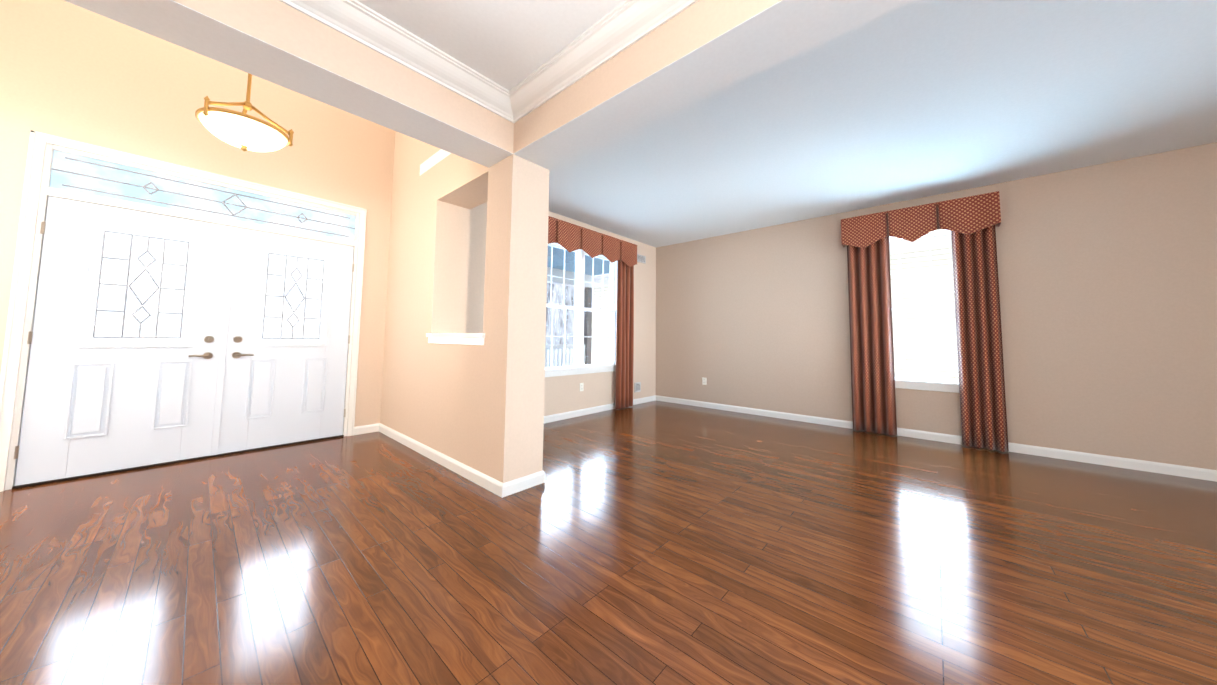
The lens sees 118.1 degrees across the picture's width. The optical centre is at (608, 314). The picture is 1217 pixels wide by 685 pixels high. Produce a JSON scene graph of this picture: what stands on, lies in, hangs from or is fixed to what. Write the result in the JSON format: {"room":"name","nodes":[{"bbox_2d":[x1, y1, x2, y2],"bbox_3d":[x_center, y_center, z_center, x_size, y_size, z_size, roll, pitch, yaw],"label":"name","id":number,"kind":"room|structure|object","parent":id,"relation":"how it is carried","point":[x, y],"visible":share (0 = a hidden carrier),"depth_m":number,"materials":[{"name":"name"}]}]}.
{"room":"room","nodes":[
{"label":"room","id":0,"kind":"room"},
{"bbox_2d":[0,0,394,426],"bbox_3d":[-3.903,-1.301,3.096,0.220,5.100,4.760,-3,-5,42],"label":"wall","id":1,"kind":"structure","parent":0,"point":[68,70],"depth_m":3.11,"materials":[{"name":"paint"}]},
{"bbox_2d":[0,130,366,491],"bbox_3d":[-3.550,0.007,3.378,0.258,2.537,2.084,-3,-5,42],"label":"door","id":2,"kind":"structure","parent":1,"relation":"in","point":[158,315],"depth_m":3.07,"materials":[{"name":"white wood"}]},
{"bbox_2d":[392,131,439,194],"bbox_3d":[-2.855,-2.729,2.421,2.343,2.315,4.540,-3,-5,42],"label":"wall","id":3,"kind":"structure","parent":0,"point":[411,155],"depth_m":4.11,"materials":[{"name":"paint"}]},
{"bbox_2d":[64,0,543,167],"bbox_3d":[-2.032,-1.450,1.440,0.337,0.348,4.320,-3,-5,42],"label":"header","id":4,"kind":"object","parent":3,"relation":"attached to","point":[280,43],"visible":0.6,"depth_m":1.89,"materials":[{"name":"paint"}]},
{"bbox_2d":[380,153,549,482],"bbox_3d":[-1.482,-0.074,3.662,2.560,2.784,0.560,-3,-5,42],"label":"wall","id":5,"kind":"structure","parent":0,"point":[479,408],"depth_m":2.96,"materials":[{"name":"paint"}]},
{"bbox_2d":[426,333,484,344],"bbox_3d":[-1.208,0.218,3.247,1.020,0.092,0.400,-3,-5,42],"label":"trim","id":6,"kind":"structure","parent":5,"relation":"attached to","point":[461,338],"depth_m":3.04,"materials":[{"name":"white wood"}]},
{"bbox_2d":[279,0,698,122],"bbox_3d":[0.576,-1.705,-1.092,6.940,0.116,3.980,-3,-5,42],"label":"crown molding","id":7,"kind":"structure","parent":5,"relation":"attached to","point":[621,27],"depth_m":2.06,"materials":[{"name":"white wood"}]},
{"bbox_2d":[513,0,913,169],"bbox_3d":[2.009,-1.464,0.510,6.940,0.348,0.340,-3,-5,42],"label":"header","id":8,"kind":"object","parent":5,"relation":"attached to","point":[697,51],"visible":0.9,"depth_m":1.85,"materials":[{"name":"paint"}]},
{"bbox_2d":[354,395,1216,497],"bbox_3d":[0.943,1.134,1.098,9.500,0.088,8.060,-3,-5,42],"label":"baseboard","id":9,"kind":"structure","parent":5,"relation":"attached to","point":[497,487],"depth_m":3.49,"materials":[{"name":"white wood"}]},
{"bbox_2d":[466,202,655,415],"bbox_3d":[-0.389,0.057,5.414,0.220,2.784,3.960,-3,-5,42],"label":"wall","id":10,"kind":"structure","parent":0,"point":[562,394],"depth_m":5.42,"materials":[{"name":"paint"}]},
{"bbox_2d":[545,243,616,376],"bbox_3d":[-0.407,-0.050,5.331,0.192,1.815,1.700,-3,-5,42],"label":"window","id":11,"kind":"structure","parent":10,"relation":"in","point":[577,366],"depth_m":5.32,"materials":[{"name":"white"}]},
{"bbox_2d":[580,383,583,390],"bbox_3d":[-0.381,1.036,5.197,0.010,0.116,0.072,-3,-5,42],"label":"electrical outlet","id":12,"kind":"object","parent":10,"relation":"attached to","point":[581,386],"visible":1,"depth_m":5.20,"materials":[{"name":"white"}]},
{"bbox_2d":[548,216,636,266],"bbox_3d":[-0.321,-1.006,5.255,0.172,0.404,2.217,-3,-5,42],"label":"valance","id":13,"kind":"object","parent":10,"relation":"attached to","point":[569,237],"visible":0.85,"depth_m":5.19,"materials":[{"name":"fabric"}]},
{"bbox_2d":[634,382,640,392],"bbox_3d":[0.491,1.232,6.169,0.012,0.160,0.170,-3,-5,42],"label":"air vent","id":14,"kind":"object","parent":10,"relation":"in","point":[637,386],"visible":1,"depth_m":6.16,"materials":[{"name":"white"}]},
{"bbox_2d":[637,254,645,263],"bbox_3d":[0.567,-0.974,6.372,0.012,0.130,0.260,-3,-5,42],"label":"air vent","id":15,"kind":"object","parent":10,"relation":"in","point":[641,258],"visible":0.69,"depth_m":6.38,"materials":[{"name":"white metal"}]},
{"bbox_2d":[0,400,1216,684],"bbox_3d":[0.941,1.238,1.091,9.940,0.120,8.500,-3,-5,42],"label":"floor","id":16,"kind":"structure","parent":0,"point":[656,542],"depth_m":1.75,"materials":[{"name":"brown wood"}]},
{"bbox_2d":[615,260,633,408],"bbox_3d":[0.262,0.228,5.827,0.078,2.488,0.404,-3,-5,42],"label":"curtain","id":17,"kind":"object","parent":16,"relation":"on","point":[624,343],"visible":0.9,"depth_m":5.80,"materials":[{"name":"fabric"}]},
{"bbox_2d":[847,236,896,434],"bbox_3d":[3.192,0.170,4.446,0.431,2.488,0.076,-3,-5,42],"label":"curtain","id":18,"kind":"object","parent":16,"relation":"on","point":[872,354],"visible":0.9,"depth_m":4.43,"materials":[{"name":"fabric"}]},
{"bbox_2d":[951,225,1008,451],"bbox_3d":[3.883,0.137,3.829,0.337,2.488,0.070,-3,-5,42],"label":"curtain","id":19,"kind":"object","parent":16,"relation":"on","point":[983,413],"visible":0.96,"depth_m":3.82,"materials":[{"name":"fabric"}]},
{"bbox_2d":[357,0,1216,247],"bbox_3d":[0.989,-2.814,1.363,9.940,2.436,8.500,-3,-5,42],"label":"ceiling","id":20,"kind":"structure","parent":0,"point":[915,99],"depth_m":2.64,"materials":[{"name":"paint"}]},
{"bbox_2d":[195,73,293,151],"bbox_3d":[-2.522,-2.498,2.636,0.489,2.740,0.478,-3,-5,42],"label":"ceiling light fixture","id":21,"kind":"object","parent":20,"relation":"hanging from","point":[243,131],"visible":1,"depth_m":2.45,"materials":[{"name":"white glass"}]},
{"bbox_2d":[656,142,1216,469],"bbox_3d":[4.179,0.006,3.856,8.680,2.784,0.220,-3,-5,42],"label":"wall","id":22,"kind":"structure","parent":0,"point":[1107,274],"depth_m":3.58,"materials":[{"name":"paint"}]},
{"bbox_2d":[702,377,706,384],"bbox_3d":[1.565,1.089,5.948,0.072,0.116,0.010,-3,-5,42],"label":"electrical outlet","id":23,"kind":"object","parent":22,"relation":"attached to","point":[704,381],"visible":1,"depth_m":5.94,"materials":[{"name":"white plastic"}]},
{"bbox_2d":[841,191,1000,247],"bbox_3d":[3.537,-1.028,4.243,1.392,0.414,0.178,-3,-5,42],"label":"valance","id":24,"kind":"object","parent":22,"relation":"attached to","point":[969,215],"visible":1,"depth_m":4.11,"materials":[{"name":"fabric"}]},
{"bbox_2d":[889,229,958,392],"bbox_3d":[3.630,-0.050,4.288,1.040,1.840,0.192,-3,-5,42],"label":"window","id":25,"kind":"structure","parent":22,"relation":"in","point":[945,385],"depth_m":4.23,"materials":[{"name":"white glass"}]},
{"label":"outside","id":26,"kind":"structure","parent":0,"visible":0},
{"bbox_2d":[547,349,571,366],"bbox_3d":[-4.008,3.168,23.828,100.000,0.150,90.000,-3,-5,42],"label":"snow","id":27,"kind":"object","parent":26,"point":[559,358],"depth_m":27.77,"materials":[{"name":"white snow"}]},
{"bbox_2d":[545,246,609,366],"bbox_3d":[-2.851,0.224,4.683,2.498,3.194,9.460,-3,-5,42],"label":"porch","id":28,"kind":"object","parent":27,"relation":"on","point":[558,269],"depth_m":8.15,"materials":[{"name":"white"}]},
{"bbox_2d":[574,233,958,380],"bbox_3d":[9.182,-1.366,10.291,27.000,7.500,4.700,-3,-5,42],"label":"neighbor house","id":29,"kind":"structure","parent":27,"relation":"on","point":[914,288],"depth_m":9.18,"materials":[{"name":"white"}]},
{"bbox_2d":[545,283,574,349],"bbox_3d":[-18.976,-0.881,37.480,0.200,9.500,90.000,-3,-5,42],"label":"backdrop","id":30,"kind":"structure","parent":26,"point":[569,293],"depth_m":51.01,"materials":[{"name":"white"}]}
]}

